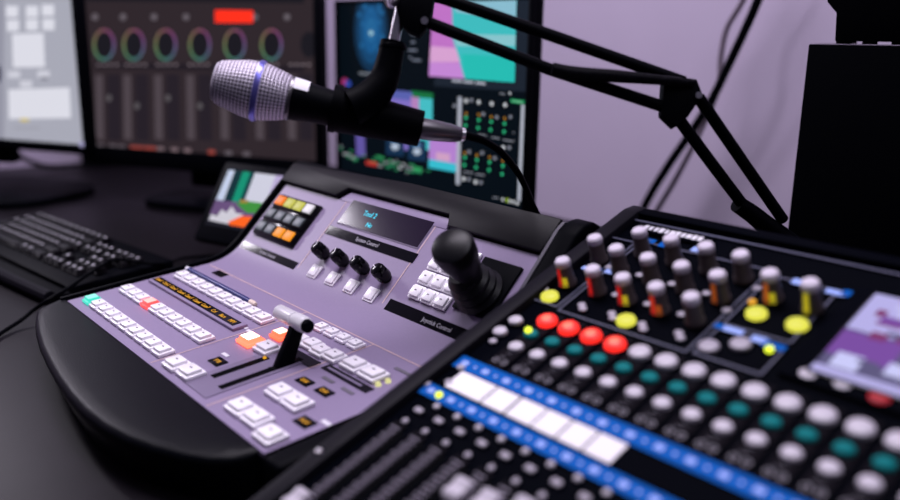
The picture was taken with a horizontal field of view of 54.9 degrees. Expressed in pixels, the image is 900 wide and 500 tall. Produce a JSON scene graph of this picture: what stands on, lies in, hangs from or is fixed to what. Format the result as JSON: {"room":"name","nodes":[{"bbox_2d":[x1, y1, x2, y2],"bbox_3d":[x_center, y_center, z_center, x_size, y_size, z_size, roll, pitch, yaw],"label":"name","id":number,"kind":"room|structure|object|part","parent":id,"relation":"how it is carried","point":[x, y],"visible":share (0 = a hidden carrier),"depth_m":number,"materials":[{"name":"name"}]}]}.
{"room":"studio","nodes":[
{"label":"studio","id":0,"kind":"room"},
{"bbox_2d":[0,150,81,168],"bbox_3d":[-2.131,-0.678,1.495,4.200,2.800,0.100,-10,18,-38],"label":"wall","id":1,"kind":"structure","parent":0,"point":[39,156],"depth_m":2.40,"materials":[{"name":"purple paint"}]},
{"bbox_2d":[326,0,891,228],"bbox_3d":[0.953,-0.525,1.088,0.100,2.800,4.600,-10,18,-38],"label":"wall","id":2,"kind":"structure","parent":0,"point":[600,155],"depth_m":1.71,"materials":[{"name":"purple paint"}]},
{"bbox_2d":[654,0,745,210],"bbox_3d":[0.455,-0.261,1.580,0.010,0.565,0.232,-10,18,-38],"label":"cable","id":3,"kind":"object","parent":2,"relation":"attached to","point":[741,3],"visible":0.61,"depth_m":1.57,"materials":[{"name":"grey plastic"}]},
{"bbox_3d":[-0.472,0.857,1.238,6.000,0.060,6.000,-10,18,-38],"label":"floor","id":4,"kind":"structure","parent":0,"visible":0},
{"bbox_2d":[0,154,570,499],"bbox_3d":[-0.018,0.413,1.040,1.480,0.910,3.660,-10,18,-38],"label":"desk","id":5,"kind":"object","parent":4,"relation":"on","point":[46,453],"visible":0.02,"depth_m":0.96,"materials":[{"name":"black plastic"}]},
{"bbox_2d":[0,0,97,209],"bbox_3d":[-0.982,-0.344,1.892,0.530,0.457,0.300,6,15,20],"label":"computer monitor","id":6,"kind":"object","parent":5,"relation":"on","point":[47,103],"visible":1,"depth_m":1.81,"materials":[{"name":"black plastic"}]},
{"bbox_3d":[-0.987,-0.394,1.861,0.530,0.345,0.018,6,15,20],"label":"casing","id":7,"kind":"part","parent":6,"relation":"part of","materials":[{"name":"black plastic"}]},
{"bbox_2d":[19,151,115,168],"bbox_3d":[-0.931,-0.289,2.329,0.456,0.136,0.062,-6,15,-25],"label":"cable","id":8,"kind":"object","parent":5,"relation":"on","point":[23,158],"visible":0.55,"depth_m":2.29,"materials":[{"name":"black rubber"}]},
{"bbox_3d":[-0.800,-0.358,2.557,0.560,0.170,0.020,-10,18,-38],"label":"panel","id":9,"kind":"part","parent":5,"relation":"part of","materials":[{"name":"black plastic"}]},
{"bbox_2d":[0,213,173,303],"bbox_3d":[-0.653,0.002,1.394,0.458,0.036,0.203,14,19,42],"label":"keyboard","id":10,"kind":"object","parent":5,"relation":"on","point":[41,255],"visible":0.98,"depth_m":1.33,"materials":[{"name":"black plastic"}]},
{"bbox_2d":[0,254,213,335],"bbox_3d":[-0.499,0.055,1.187,0.071,0.038,0.567,6,15,18],"label":"cable","id":11,"kind":"object","parent":5,"relation":"on","point":[106,262],"visible":0.95,"depth_m":1.19,"materials":[{"name":"black rubber"}]},
{"bbox_2d":[85,0,328,212],"bbox_3d":[-0.511,-0.320,1.827,0.585,0.457,0.180,7,15,21],"label":"computer monitor","id":12,"kind":"object","parent":5,"relation":"on","point":[153,62],"visible":0.77,"depth_m":1.80,"materials":[{"name":"black plastic"}]},
{"bbox_3d":[-0.518,-0.353,1.801,0.585,0.380,0.018,6,15,20],"label":"casing","id":13,"kind":"part","parent":12,"relation":"part of","materials":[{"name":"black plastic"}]},
{"bbox_2d":[193,162,288,261],"bbox_3d":[-0.315,-0.050,1.378,0.186,0.156,0.120,9,16,30],"label":"monitor","id":14,"kind":"object","parent":5,"relation":"on","point":[240,190],"visible":0.3,"depth_m":1.39,"materials":[{"name":"glass"}]},
{"bbox_2d":[35,160,599,499],"bbox_3d":[-0.186,0.043,0.928,0.448,0.196,0.539,-10,18,-38],"label":"video switcher","id":15,"kind":"object","parent":5,"relation":"on","point":[356,281],"visible":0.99,"depth_m":0.87,"materials":[{"name":"purple plastic"}]},
{"bbox_2d":[185,266,256,305],"bbox_3d":[-0.279,0.043,1.049,0.007,0.007,0.192,-10,18,-38],"label":"pen","id":16,"kind":"object","parent":15,"relation":"on","point":[189,269],"visible":0.94,"depth_m":1.04,"materials":[{"name":"blue plastic"}]},
{"bbox_3d":[-0.192,0.114,0.818,0.105,0.012,0.050,-10,18,-38],"label":"lever slot plate","id":17,"kind":"part","parent":15,"relation":"part of","materials":[{"name":"purple"}]},
{"bbox_3d":[-0.154,0.091,0.823,0.033,0.044,0.009,-10,18,-38],"label":"lever","id":18,"kind":"part","parent":15,"relation":"part of","materials":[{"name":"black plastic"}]},
{"bbox_3d":[-0.150,0.066,0.830,0.016,0.016,0.059,-10,18,-38],"label":"handle","id":19,"kind":"part","parent":15,"relation":"part of","materials":[{"name":"white metal"}]},
{"bbox_3d":[-0.154,0.001,1.032,0.017,0.017,0.022,17,-23,48],"label":"rotary knob","id":20,"kind":"part","parent":15,"relation":"part of","materials":[{"name":"black plastic"}]},
{"bbox_3d":[-0.127,0.009,1.001,0.017,0.022,0.017,-9,49,36],"label":"rotary knob","id":21,"kind":"part","parent":15,"relation":"part of","materials":[{"name":"black plastic"}]},
{"bbox_3d":[-0.101,0.017,0.970,0.017,0.022,0.017,-27,41,19],"label":"rotary knob","id":22,"kind":"part","parent":15,"relation":"part of","materials":[{"name":"black plastic"}]},
{"bbox_2d":[375,381,381,386],"bbox_3d":[-0.064,0.119,0.772,0.006,0.004,0.006,-10,18,-38],"label":"indicator light","id":23,"kind":"object","parent":15,"relation":"attached to","point":[377,383],"depth_m":0.77,"materials":[{"name":"yellow plastic"}]},
{"bbox_3d":[-0.074,0.025,0.939,0.017,0.022,0.017,-42,38,2],"label":"rotary knob","id":24,"kind":"part","parent":15,"relation":"part of","materials":[{"name":"black plastic"}]},
{"bbox_2d":[385,378,390,383],"bbox_3d":[-0.055,0.117,0.777,0.006,0.004,0.006,-10,18,-38],"label":"indicator light","id":25,"kind":"object","parent":15,"relation":"attached to","point":[387,380],"depth_m":0.78,"materials":[{"name":"yellow plastic"}]},
{"bbox_2d":[281,163,562,254],"bbox_3d":[-0.061,-0.062,1.024,0.034,0.035,0.504,-10,18,-38],"label":"hood","id":26,"kind":"object","parent":15,"relation":"attached to","point":[418,211],"depth_m":0.98,"materials":[{"name":"black plastic"}]},
{"bbox_3d":[0.075,0.035,0.824,0.108,0.115,0.004,-10,18,-38],"label":"trim","id":27,"kind":"part","parent":15,"relation":"part of","materials":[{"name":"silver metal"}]},
{"bbox_2d":[334,0,543,211],"bbox_3d":[-0.026,-0.225,1.540,0.200,0.427,0.537,-10,18,-38],"label":"computer monitor","id":28,"kind":"object","parent":5,"relation":"on","point":[495,98],"visible":0.64,"depth_m":1.44,"materials":[{"name":"black plastic"}]},
{"bbox_3d":[-0.040,-0.262,1.518,0.018,0.345,0.537,-10,18,-38],"label":"casing","id":29,"kind":"part","parent":28,"relation":"part of","materials":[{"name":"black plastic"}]},
{"bbox_2d":[420,118,539,213],"bbox_3d":[0.053,-0.039,1.077,0.188,0.287,0.465,0,14,-2],"label":"microphone cable","id":30,"kind":"object","parent":5,"relation":"on","point":[432,130],"visible":0.65,"depth_m":0.83,"materials":[{"name":"black rubber"}]},
{"bbox_2d":[326,0,798,237],"bbox_3d":[0.135,-0.046,0.853,0.505,0.416,0.084,-1,14,-8],"label":"microphone boom arm","id":31,"kind":"object","parent":5,"relation":"on","point":[366,109],"visible":0.89,"depth_m":0.80,"materials":[{"name":"black metal"}]},
{"bbox_2d":[210,60,333,124],"bbox_3d":[-0.124,-0.140,0.817,0.196,0.075,0.057,-2,14,-10],"label":"microphone","id":32,"kind":"object","parent":31,"relation":"attached to","point":[253,90],"visible":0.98,"depth_m":0.79,"materials":[{"name":"silver metal"}]},
{"bbox_2d":[210,60,292,121],"bbox_3d":[-0.182,-0.147,0.805,0.078,0.056,0.070,-10,18,-38],"label":"grille","id":33,"kind":"object","parent":32,"relation":"attached to","point":[253,90],"depth_m":0.78,"materials":[{"name":"silver metal"}]},
{"bbox_2d":[250,205,899,499],"bbox_3d":[0.153,0.132,0.566,0.537,0.207,0.458,-10,18,-38],"label":"mixing console","id":34,"kind":"object","parent":5,"relation":"on","point":[664,355],"visible":1,"depth_m":0.62,"materials":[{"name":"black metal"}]},
{"bbox_3d":[0.100,0.020,0.754,0.016,0.022,0.016,-35,32,-30],"label":"rotary knob","id":35,"kind":"part","parent":34,"relation":"part of","materials":[{"name":"grey plastic"}]},
{"bbox_3d":[0.122,0.027,0.729,0.016,0.022,0.016,-35,32,-30],"label":"rotary knob","id":36,"kind":"part","parent":34,"relation":"part of","materials":[{"name":"grey plastic"}]},
{"bbox_3d":[0.131,0.000,0.773,0.016,0.022,0.016,-35,32,-30],"label":"rotary knob","id":37,"kind":"part","parent":34,"relation":"part of","materials":[{"name":"grey plastic"}]},
{"bbox_3d":[0.145,0.009,0.748,0.016,0.022,0.016,-35,32,-30],"label":"rotary knob","id":38,"kind":"part","parent":34,"relation":"part of","materials":[{"name":"grey plastic"}]},
{"bbox_3d":[0.143,0.033,0.706,0.016,0.022,0.016,-35,32,-30],"label":"rotary knob","id":39,"kind":"part","parent":34,"relation":"part of","materials":[{"name":"grey plastic"}]},
{"bbox_3d":[0.168,-0.006,0.763,0.016,0.022,0.016,-35,32,-30],"label":"rotary knob","id":40,"kind":"part","parent":34,"relation":"part of","materials":[{"name":"grey plastic"}]},
{"bbox_3d":[0.167,0.017,0.723,0.016,0.022,0.016,-35,32,-30],"label":"rotary knob","id":41,"kind":"part","parent":34,"relation":"part of","materials":[{"name":"grey plastic"}]},
{"bbox_3d":[0.164,0.039,0.682,0.016,0.022,0.016,-35,32,-30],"label":"rotary knob","id":42,"kind":"part","parent":34,"relation":"part of","materials":[{"name":"grey plastic"}]},
{"bbox_3d":[0.201,-0.015,0.783,0.013,0.006,0.082,-11,18,-40],"label":"maker plate","id":43,"kind":"part","parent":34,"relation":"part of","materials":[{"name":"white metal"}]},
{"bbox_3d":[0.190,0.001,0.738,0.016,0.022,0.016,-35,32,-30],"label":"rotary knob","id":44,"kind":"part","parent":34,"relation":"part of","materials":[{"name":"grey plastic"}]},
{"bbox_3d":[0.188,0.023,0.698,0.016,0.022,0.016,-35,32,-30],"label":"rotary knob","id":45,"kind":"part","parent":34,"relation":"part of","materials":[{"name":"grey plastic"}]},
{"bbox_3d":[0.185,0.046,0.658,0.016,0.022,0.016,-35,32,-30],"label":"rotary knob","id":46,"kind":"part","parent":34,"relation":"part of","materials":[{"name":"grey plastic"}]},
{"bbox_3d":[0.212,0.007,0.713,0.016,0.022,0.016,-35,32,-30],"label":"rotary knob","id":47,"kind":"part","parent":34,"relation":"part of","materials":[{"name":"grey plastic"}]},
{"bbox_3d":[0.209,0.030,0.674,0.016,0.022,0.016,-35,32,-30],"label":"rotary knob","id":48,"kind":"part","parent":34,"relation":"part of","materials":[{"name":"grey plastic"}]},
{"bbox_3d":[0.232,0.014,0.689,0.016,0.022,0.016,-35,32,-30],"label":"rotary knob","id":49,"kind":"part","parent":34,"relation":"part of","materials":[{"name":"grey plastic"}]},
{"bbox_3d":[0.243,0.028,0.657,0.016,0.022,0.016,-35,32,-30],"label":"rotary knob","id":50,"kind":"part","parent":34,"relation":"part of","materials":[{"name":"grey plastic"}]},
{"bbox_3d":[0.264,0.035,0.633,0.016,0.022,0.016,-35,32,-30],"label":"rotary knob","id":51,"kind":"part","parent":34,"relation":"part of","materials":[{"name":"grey plastic"}]},
{"bbox_2d":[640,0,762,208],"bbox_3d":[0.445,-0.260,1.552,0.016,0.576,0.285,-10,18,-38],"label":"cable","id":52,"kind":"object","parent":5,"relation":"attached to","point":[754,8],"visible":0.73,"depth_m":1.51,"materials":[{"name":"black rubber"}]},
{"bbox_2d":[788,44,899,256],"bbox_3d":[0.570,-0.068,1.081,0.250,0.363,0.210,8,16,26],"label":"speaker","id":53,"kind":"object","parent":5,"relation":"on","point":[846,190],"visible":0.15,"depth_m":1.00,"materials":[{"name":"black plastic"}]},
{"bbox_2d":[828,0,899,44],"bbox_3d":[0.557,-0.317,1.005,0.203,0.155,0.160,8,16,26],"label":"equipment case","id":54,"kind":"object","parent":53,"relation":"on","point":[866,21],"visible":1,"depth_m":0.97,"materials":[{"name":"black plastic"}]}
]}

